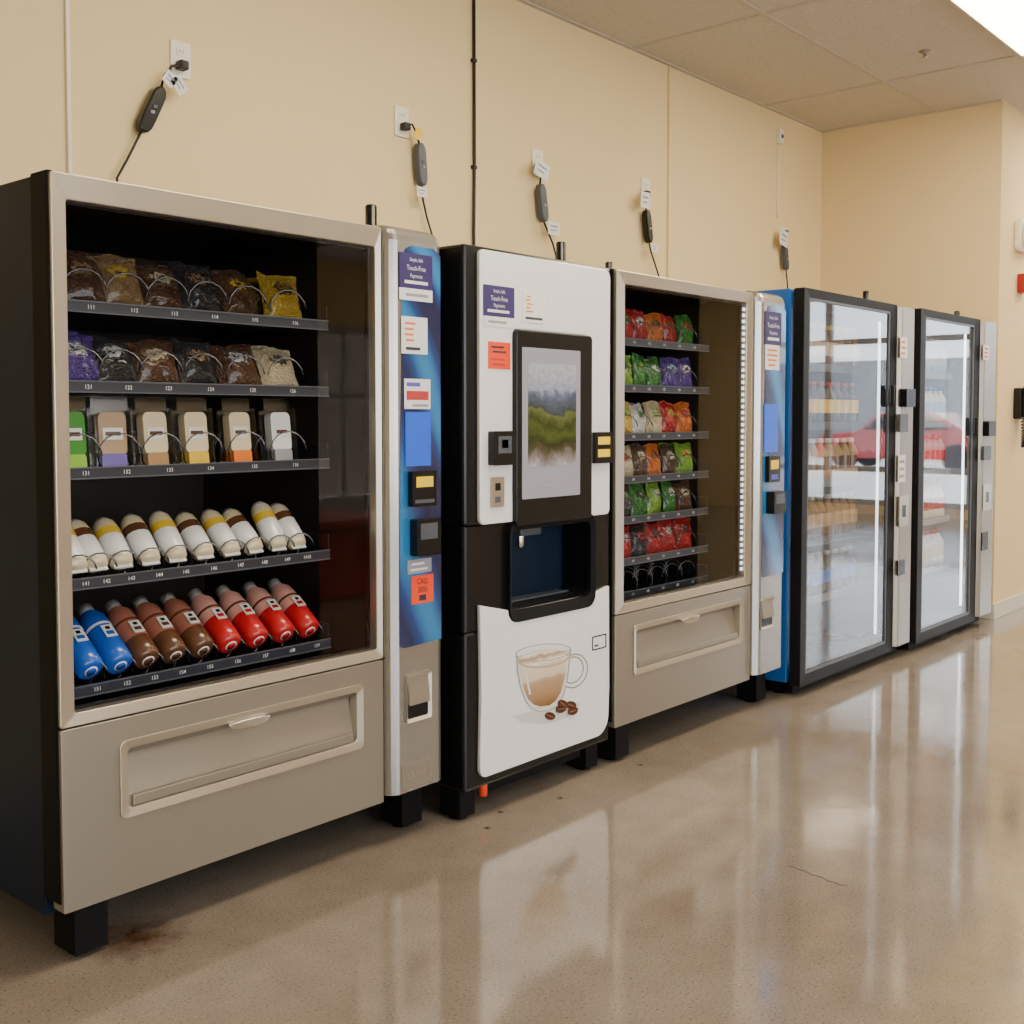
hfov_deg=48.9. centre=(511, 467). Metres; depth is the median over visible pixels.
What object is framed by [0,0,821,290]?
wall
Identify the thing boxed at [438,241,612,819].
coffee machine
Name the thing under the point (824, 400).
bottle
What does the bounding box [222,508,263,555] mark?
roll
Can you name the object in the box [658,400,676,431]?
snack bag
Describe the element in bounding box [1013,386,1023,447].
wall telephone
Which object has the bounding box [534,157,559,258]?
power cord
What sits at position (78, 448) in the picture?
pack
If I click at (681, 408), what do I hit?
snack bag
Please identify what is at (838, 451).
bottle
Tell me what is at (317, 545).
tray
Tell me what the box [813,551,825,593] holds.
bottle
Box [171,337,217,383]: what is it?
snack bag
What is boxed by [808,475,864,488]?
shelf
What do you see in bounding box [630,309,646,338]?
snack bag
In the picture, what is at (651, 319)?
snack bag
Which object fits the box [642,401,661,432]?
snack bag
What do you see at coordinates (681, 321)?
snack bag
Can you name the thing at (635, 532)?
snack bag
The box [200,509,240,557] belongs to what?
roll
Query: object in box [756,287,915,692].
cooler
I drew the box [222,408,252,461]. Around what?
pack
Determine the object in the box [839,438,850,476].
bottle
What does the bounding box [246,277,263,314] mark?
snack bag
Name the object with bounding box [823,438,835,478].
bottle
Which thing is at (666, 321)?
snack bag
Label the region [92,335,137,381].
snack bag
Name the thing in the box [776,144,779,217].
conduit
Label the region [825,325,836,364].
bottle
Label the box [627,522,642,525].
snack bag
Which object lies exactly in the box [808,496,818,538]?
bottle
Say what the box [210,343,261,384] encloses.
snack bag
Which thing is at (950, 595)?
cooler
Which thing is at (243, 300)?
snack bag
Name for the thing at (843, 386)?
bottle
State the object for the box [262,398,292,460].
pack
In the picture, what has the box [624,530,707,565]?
tray
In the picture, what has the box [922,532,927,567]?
bottle
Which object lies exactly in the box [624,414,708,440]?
tray
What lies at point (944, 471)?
shelf
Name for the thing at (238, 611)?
drink bottle
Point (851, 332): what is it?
bottle
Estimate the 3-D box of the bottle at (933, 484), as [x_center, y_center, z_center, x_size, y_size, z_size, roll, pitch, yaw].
[2.479,0.200,6.641,0.082,0.220,0.084,2,3,41]
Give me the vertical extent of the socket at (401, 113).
0.030 m
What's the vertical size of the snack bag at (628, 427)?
0.147 m
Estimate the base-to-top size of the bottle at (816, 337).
0.220 m
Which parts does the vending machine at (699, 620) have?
leg, panel, door frame, handle, leg, blue panel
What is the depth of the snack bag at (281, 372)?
3.19 m
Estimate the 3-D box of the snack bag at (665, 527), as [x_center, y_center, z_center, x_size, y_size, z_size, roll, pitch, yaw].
[0.630,0.282,4.602,0.064,0.151,0.110,1,3,21]
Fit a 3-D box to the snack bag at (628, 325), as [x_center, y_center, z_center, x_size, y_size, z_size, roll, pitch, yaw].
[0.424,-0.544,4.326,0.118,0.147,0.056,-1,3,-26]
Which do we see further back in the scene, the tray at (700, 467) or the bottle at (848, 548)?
the bottle at (848, 548)
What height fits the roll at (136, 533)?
0.133 m
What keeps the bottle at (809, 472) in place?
in the cooler at (824, 636)
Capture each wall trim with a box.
[64,0,71,173]
[667,66,670,278]
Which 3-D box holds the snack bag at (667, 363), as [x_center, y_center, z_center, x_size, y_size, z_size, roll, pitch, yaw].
[0.639,-0.379,4.583,0.111,0.142,0.057,-1,3,-29]
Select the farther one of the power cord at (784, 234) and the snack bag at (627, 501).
the power cord at (784, 234)
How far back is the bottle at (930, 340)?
6.50 m
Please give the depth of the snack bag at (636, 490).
4.42 m
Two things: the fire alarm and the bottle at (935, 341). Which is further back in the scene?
the fire alarm
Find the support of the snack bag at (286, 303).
in the vending machine at (114, 785)
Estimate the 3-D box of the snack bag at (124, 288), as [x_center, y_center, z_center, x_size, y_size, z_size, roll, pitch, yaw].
[-0.993,-0.460,2.827,0.073,0.154,0.138,2,3,35]
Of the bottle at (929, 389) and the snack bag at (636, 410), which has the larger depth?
the bottle at (929, 389)
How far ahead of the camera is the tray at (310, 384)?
2.99 m
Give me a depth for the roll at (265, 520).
3.20 m
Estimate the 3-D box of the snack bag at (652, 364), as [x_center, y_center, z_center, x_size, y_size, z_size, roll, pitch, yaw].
[0.559,-0.373,4.492,0.060,0.140,0.104,1,3,20]
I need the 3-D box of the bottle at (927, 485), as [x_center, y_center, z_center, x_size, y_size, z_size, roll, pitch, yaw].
[2.423,0.203,6.576,0.082,0.220,0.084,2,3,41]
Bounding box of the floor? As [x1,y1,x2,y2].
[0,607,1023,1023]
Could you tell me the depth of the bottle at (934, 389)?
6.58 m
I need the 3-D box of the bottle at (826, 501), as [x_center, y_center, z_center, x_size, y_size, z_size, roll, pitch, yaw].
[1.575,0.246,5.635,0.082,0.220,0.084,2,3,41]
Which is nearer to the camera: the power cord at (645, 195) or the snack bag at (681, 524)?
the snack bag at (681, 524)
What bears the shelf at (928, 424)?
attached to the cooler at (950, 595)
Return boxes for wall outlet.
[170,39,190,79]
[394,105,408,138]
[532,149,542,175]
[641,177,649,190]
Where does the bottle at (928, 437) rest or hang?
in the cooler at (950, 595)
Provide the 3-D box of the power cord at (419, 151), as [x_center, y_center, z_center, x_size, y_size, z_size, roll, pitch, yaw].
[-0.385,-0.790,4.759,0.052,1.288,0.191,2,3,41]
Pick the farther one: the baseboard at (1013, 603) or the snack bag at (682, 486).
the baseboard at (1013, 603)
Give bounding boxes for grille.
[512,589,567,601]
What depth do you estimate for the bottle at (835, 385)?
5.64 m
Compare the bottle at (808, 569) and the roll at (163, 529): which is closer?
the roll at (163, 529)
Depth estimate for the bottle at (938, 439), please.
6.66 m
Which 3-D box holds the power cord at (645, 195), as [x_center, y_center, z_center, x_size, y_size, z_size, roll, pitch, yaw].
[0.743,-0.844,6.072,0.052,1.276,0.250,2,3,41]
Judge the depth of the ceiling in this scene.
5.93 m
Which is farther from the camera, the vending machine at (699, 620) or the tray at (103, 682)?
the vending machine at (699, 620)
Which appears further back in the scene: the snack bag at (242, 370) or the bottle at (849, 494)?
the bottle at (849, 494)
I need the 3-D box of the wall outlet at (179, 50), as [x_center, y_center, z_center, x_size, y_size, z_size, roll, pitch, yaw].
[-1.146,-1.409,3.892,0.009,0.124,0.080,2,3,41]
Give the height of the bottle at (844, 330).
0.220 m
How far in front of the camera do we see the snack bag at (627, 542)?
4.37 m
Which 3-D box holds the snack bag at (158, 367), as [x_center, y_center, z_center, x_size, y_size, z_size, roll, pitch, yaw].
[-0.927,-0.264,2.906,0.068,0.137,0.135,2,3,39]
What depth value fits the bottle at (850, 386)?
5.78 m
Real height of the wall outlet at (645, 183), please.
0.124 m
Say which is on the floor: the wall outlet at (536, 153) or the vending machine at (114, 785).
the vending machine at (114, 785)
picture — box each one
[513,643,587,723]
[528,363,575,466]
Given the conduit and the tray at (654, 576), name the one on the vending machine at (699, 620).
the tray at (654, 576)
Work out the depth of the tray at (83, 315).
3.05 m
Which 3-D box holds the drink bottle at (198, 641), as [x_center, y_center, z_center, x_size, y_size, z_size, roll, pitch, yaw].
[-0.889,0.430,3.057,0.202,0.166,0.073,2,3,41]
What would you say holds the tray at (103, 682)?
on the vending machine at (114, 785)
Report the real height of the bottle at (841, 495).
0.220 m
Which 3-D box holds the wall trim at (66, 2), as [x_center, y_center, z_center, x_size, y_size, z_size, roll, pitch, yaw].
[-1.415,-1.141,3.589,0.013,1.895,0.012,2,3,41]
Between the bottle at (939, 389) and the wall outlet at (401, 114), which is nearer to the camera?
the wall outlet at (401, 114)
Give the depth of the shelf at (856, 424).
5.57 m
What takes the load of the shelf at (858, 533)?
attached to the cooler at (824, 636)
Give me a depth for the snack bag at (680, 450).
4.67 m
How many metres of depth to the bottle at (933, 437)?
6.59 m
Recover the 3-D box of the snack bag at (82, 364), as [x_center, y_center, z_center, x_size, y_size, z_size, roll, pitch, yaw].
[-1.069,-0.262,2.741,0.063,0.144,0.135,2,3,36]
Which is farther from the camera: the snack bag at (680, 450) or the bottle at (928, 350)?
the bottle at (928, 350)
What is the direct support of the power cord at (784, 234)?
attached to the wall at (288, 105)
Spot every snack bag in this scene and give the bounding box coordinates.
[66,251,106,301]
[68,331,98,380]
[86,254,143,304]
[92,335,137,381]
[123,339,179,382]
[135,264,183,307]
[167,261,222,311]
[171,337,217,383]
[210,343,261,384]
[211,269,259,314]
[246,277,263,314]
[251,346,269,380]
[252,347,298,385]
[256,270,301,317]
[624,401,632,432]
[624,445,632,475]
[624,484,631,516]
[624,526,630,557]
[625,308,633,337]
[625,355,632,384]
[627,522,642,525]
[628,403,645,432]
[628,483,646,515]
[629,524,647,556]
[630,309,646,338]
[630,352,645,384]
[630,443,647,475]
[642,356,660,385]
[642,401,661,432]
[642,522,660,554]
[643,313,662,340]
[644,443,661,474]
[644,482,660,513]
[657,519,675,551]
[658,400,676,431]
[658,442,673,452]
[659,357,677,385]
[659,444,676,473]
[660,314,675,341]
[660,481,675,511]
[672,480,691,510]
[672,517,691,549]
[673,401,691,431]
[673,442,692,472]
[674,315,693,343]
[677,357,692,386]
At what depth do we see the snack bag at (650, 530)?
4.50 m
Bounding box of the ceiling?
[516,0,1023,131]
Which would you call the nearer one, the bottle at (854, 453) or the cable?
the cable
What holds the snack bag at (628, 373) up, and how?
in the vending machine at (699, 620)
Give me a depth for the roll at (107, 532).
2.84 m
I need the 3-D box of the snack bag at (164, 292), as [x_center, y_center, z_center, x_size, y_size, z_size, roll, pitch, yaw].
[-0.919,-0.460,2.923,0.135,0.142,0.078,-3,4,-44]
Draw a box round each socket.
[177,47,185,56]
[399,111,404,118]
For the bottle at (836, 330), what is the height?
0.220 m
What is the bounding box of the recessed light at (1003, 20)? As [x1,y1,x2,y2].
[946,0,1023,57]
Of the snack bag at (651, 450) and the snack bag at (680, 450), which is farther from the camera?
the snack bag at (680, 450)
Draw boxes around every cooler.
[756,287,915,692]
[896,308,995,649]
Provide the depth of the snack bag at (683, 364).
4.65 m
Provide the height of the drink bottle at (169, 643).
0.166 m
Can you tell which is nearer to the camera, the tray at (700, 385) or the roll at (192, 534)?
the roll at (192, 534)
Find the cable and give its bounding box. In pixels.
[470,0,476,245]
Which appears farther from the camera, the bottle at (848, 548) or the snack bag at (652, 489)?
the bottle at (848, 548)
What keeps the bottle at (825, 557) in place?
in the cooler at (824, 636)
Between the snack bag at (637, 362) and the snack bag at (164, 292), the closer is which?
the snack bag at (164, 292)
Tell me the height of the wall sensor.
0.090 m
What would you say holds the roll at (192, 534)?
in the vending machine at (114, 785)
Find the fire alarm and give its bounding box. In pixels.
[1017,273,1023,293]
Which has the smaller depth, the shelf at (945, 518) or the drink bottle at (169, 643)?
the drink bottle at (169, 643)
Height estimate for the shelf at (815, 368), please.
0.038 m
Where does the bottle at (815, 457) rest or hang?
in the cooler at (824, 636)
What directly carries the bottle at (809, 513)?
in the cooler at (824, 636)
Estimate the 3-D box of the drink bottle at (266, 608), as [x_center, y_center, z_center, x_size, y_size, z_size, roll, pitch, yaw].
[-0.711,0.420,3.263,0.202,0.166,0.073,2,3,41]
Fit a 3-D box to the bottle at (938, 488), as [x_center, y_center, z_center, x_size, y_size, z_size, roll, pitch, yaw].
[2.534,0.197,6.705,0.082,0.220,0.084,2,3,41]
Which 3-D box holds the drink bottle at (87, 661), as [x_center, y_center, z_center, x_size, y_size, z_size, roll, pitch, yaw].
[-1.098,0.441,2.813,0.202,0.166,0.073,2,3,41]
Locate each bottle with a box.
[73,616,102,679]
[77,603,132,674]
[104,599,159,668]
[132,596,186,663]
[159,592,213,658]
[187,588,240,653]
[215,585,268,647]
[242,581,294,642]
[267,578,318,638]
[807,553,817,596]
[807,566,809,596]
[808,451,810,480]
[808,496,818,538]
[808,508,810,538]
[809,381,819,421]
[809,391,811,421]
[809,439,819,479]
[810,323,820,363]
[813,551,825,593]
[814,495,826,536]
[815,438,827,479]
[816,382,828,421]
[817,324,828,363]
[821,549,833,591]
[822,494,834,535]
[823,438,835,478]
[824,382,835,421]
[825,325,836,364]
[829,548,841,589]
[830,493,842,533]
[831,438,842,477]
[832,326,844,364]
[832,382,843,421]
[837,546,848,587]
[838,492,849,532]
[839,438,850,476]
[840,327,851,365]
[840,383,851,421]
[845,491,856,530]
[845,545,856,585]
[846,437,857,476]
[847,383,858,421]
[848,328,859,366]
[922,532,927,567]
[923,484,928,518]
[923,530,932,566]
[924,435,929,469]
[924,483,933,517]
[925,387,929,420]
[925,435,934,469]
[926,338,930,371]
[926,387,935,420]
[927,338,936,371]
[928,529,938,564]
[929,482,939,516]
[931,435,939,468]
[932,339,941,372]
[932,387,940,420]
[933,528,943,563]
[935,482,944,515]
[936,435,945,468]
[937,387,945,420]
[938,340,946,372]
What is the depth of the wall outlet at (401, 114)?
4.68 m
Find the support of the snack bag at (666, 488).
in the vending machine at (699, 620)
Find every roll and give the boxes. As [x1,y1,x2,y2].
[71,519,107,573]
[71,526,87,574]
[92,517,132,570]
[120,513,159,566]
[148,510,186,563]
[174,512,213,561]
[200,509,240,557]
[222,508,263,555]
[251,501,286,551]
[270,503,305,549]
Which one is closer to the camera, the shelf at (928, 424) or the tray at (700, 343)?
the tray at (700, 343)
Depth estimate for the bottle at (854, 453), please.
5.79 m
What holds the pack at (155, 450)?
in the vending machine at (114, 785)
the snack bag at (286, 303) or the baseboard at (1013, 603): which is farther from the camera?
the baseboard at (1013, 603)
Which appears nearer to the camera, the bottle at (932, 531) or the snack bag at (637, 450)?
the snack bag at (637, 450)
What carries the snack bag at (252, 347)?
in the vending machine at (114, 785)
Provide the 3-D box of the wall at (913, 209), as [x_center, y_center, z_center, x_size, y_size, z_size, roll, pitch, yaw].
[2.592,-0.668,7.386,1.180,3.205,0.100,2,3,41]
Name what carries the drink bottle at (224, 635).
in the vending machine at (114, 785)
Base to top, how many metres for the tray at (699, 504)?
0.100 m
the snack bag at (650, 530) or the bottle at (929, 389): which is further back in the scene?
the bottle at (929, 389)
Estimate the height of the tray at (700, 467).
0.100 m
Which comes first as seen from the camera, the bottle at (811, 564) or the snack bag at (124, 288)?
the snack bag at (124, 288)
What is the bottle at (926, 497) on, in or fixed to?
in the cooler at (950, 595)
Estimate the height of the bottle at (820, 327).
0.220 m
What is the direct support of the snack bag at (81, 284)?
in the vending machine at (114, 785)
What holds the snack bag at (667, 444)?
in the vending machine at (699, 620)
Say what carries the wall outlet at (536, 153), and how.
attached to the wall at (288, 105)
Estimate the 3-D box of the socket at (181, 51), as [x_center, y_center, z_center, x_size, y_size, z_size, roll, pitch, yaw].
[-1.143,-1.435,3.888,0.003,0.030,0.034,2,3,41]
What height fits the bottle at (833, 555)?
0.220 m
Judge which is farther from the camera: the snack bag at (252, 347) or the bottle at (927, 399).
the bottle at (927, 399)
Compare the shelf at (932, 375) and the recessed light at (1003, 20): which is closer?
the recessed light at (1003, 20)
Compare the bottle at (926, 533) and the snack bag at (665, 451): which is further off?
the bottle at (926, 533)
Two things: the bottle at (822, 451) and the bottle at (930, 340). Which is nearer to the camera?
the bottle at (822, 451)
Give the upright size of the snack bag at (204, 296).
0.157 m
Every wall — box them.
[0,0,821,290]
[820,100,1007,602]
[998,104,1023,600]
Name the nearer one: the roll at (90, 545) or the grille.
the roll at (90, 545)
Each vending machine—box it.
[0,169,440,956]
[597,262,786,759]
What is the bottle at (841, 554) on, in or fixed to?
in the cooler at (824, 636)
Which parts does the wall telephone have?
coiled cord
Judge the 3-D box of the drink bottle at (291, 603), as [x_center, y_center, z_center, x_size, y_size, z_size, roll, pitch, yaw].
[-0.653,0.417,3.331,0.202,0.166,0.073,2,3,41]
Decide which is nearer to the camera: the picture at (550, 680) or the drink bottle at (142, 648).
the drink bottle at (142, 648)
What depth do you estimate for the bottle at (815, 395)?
5.44 m
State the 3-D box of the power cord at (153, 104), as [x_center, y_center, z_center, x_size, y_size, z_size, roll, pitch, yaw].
[-1.207,-0.749,3.803,0.052,1.291,0.278,2,3,41]
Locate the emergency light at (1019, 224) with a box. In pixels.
[1014,219,1023,253]
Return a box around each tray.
[67,268,328,338]
[68,347,328,397]
[70,430,329,479]
[72,527,330,590]
[74,603,330,699]
[624,366,709,394]
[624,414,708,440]
[624,454,708,483]
[624,491,708,524]
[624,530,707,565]
[624,559,707,598]
[625,320,709,354]
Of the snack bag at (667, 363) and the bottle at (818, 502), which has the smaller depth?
the snack bag at (667, 363)
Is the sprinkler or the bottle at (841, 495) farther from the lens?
the sprinkler
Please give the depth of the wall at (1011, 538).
7.18 m
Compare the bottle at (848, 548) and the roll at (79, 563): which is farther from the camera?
the bottle at (848, 548)
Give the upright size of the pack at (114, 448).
0.197 m
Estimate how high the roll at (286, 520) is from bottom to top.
0.134 m
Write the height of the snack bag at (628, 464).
0.137 m
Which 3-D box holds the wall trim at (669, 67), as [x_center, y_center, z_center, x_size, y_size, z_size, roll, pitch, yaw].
[0.868,-1.262,6.245,0.013,1.895,0.012,2,3,41]
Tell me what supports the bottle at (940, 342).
in the cooler at (950, 595)
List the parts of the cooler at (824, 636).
leg, kick plate, door frame, trim, handle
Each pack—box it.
[69,407,89,467]
[89,410,127,466]
[133,396,168,464]
[172,397,209,463]
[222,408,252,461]
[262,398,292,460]
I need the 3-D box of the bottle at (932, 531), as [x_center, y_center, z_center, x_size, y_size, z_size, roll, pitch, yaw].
[2.479,0.480,6.653,0.082,0.220,0.084,2,3,41]
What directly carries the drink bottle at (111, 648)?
in the vending machine at (114, 785)
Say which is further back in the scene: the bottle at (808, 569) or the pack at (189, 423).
the bottle at (808, 569)
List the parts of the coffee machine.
leg, kick plate, white panel, white panel, leg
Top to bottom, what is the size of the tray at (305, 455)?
0.110 m
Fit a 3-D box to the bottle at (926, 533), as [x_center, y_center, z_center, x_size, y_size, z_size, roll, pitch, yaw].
[2.423,0.483,6.589,0.082,0.220,0.084,2,3,41]
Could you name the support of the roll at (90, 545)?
in the vending machine at (114, 785)
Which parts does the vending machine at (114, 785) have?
leg, door frame, panel, handle, leg, name plate, blue panel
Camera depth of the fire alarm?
7.20 m
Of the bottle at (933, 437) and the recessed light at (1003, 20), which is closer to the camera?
the recessed light at (1003, 20)
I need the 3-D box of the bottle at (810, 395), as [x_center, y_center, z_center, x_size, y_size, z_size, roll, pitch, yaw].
[1.400,-0.304,5.406,0.082,0.220,0.084,2,3,41]
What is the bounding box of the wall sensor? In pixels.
[776,129,783,143]
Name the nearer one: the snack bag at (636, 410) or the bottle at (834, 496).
the snack bag at (636, 410)
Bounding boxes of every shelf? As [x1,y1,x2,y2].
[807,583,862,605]
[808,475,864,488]
[808,529,863,546]
[809,421,864,429]
[810,363,865,374]
[922,561,948,574]
[923,515,949,525]
[924,468,950,476]
[925,421,950,427]
[926,371,951,379]
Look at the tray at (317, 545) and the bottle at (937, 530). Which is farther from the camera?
the bottle at (937, 530)
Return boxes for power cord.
[116,59,188,181]
[400,122,432,234]
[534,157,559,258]
[641,190,659,276]
[779,228,788,288]
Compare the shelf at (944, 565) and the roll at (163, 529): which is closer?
the roll at (163, 529)
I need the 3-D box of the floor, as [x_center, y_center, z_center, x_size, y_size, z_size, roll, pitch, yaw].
[4.187,1.182,3.052,9.550,0.101,18.000,2,3,41]
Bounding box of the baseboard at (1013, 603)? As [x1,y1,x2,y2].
[979,592,1023,619]
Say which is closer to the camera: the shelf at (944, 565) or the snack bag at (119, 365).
the snack bag at (119, 365)
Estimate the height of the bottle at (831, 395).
0.220 m
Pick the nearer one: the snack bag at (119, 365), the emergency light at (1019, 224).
the snack bag at (119, 365)
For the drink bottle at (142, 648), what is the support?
in the vending machine at (114, 785)
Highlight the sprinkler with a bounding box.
[918,49,931,58]
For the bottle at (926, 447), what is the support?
in the cooler at (950, 595)

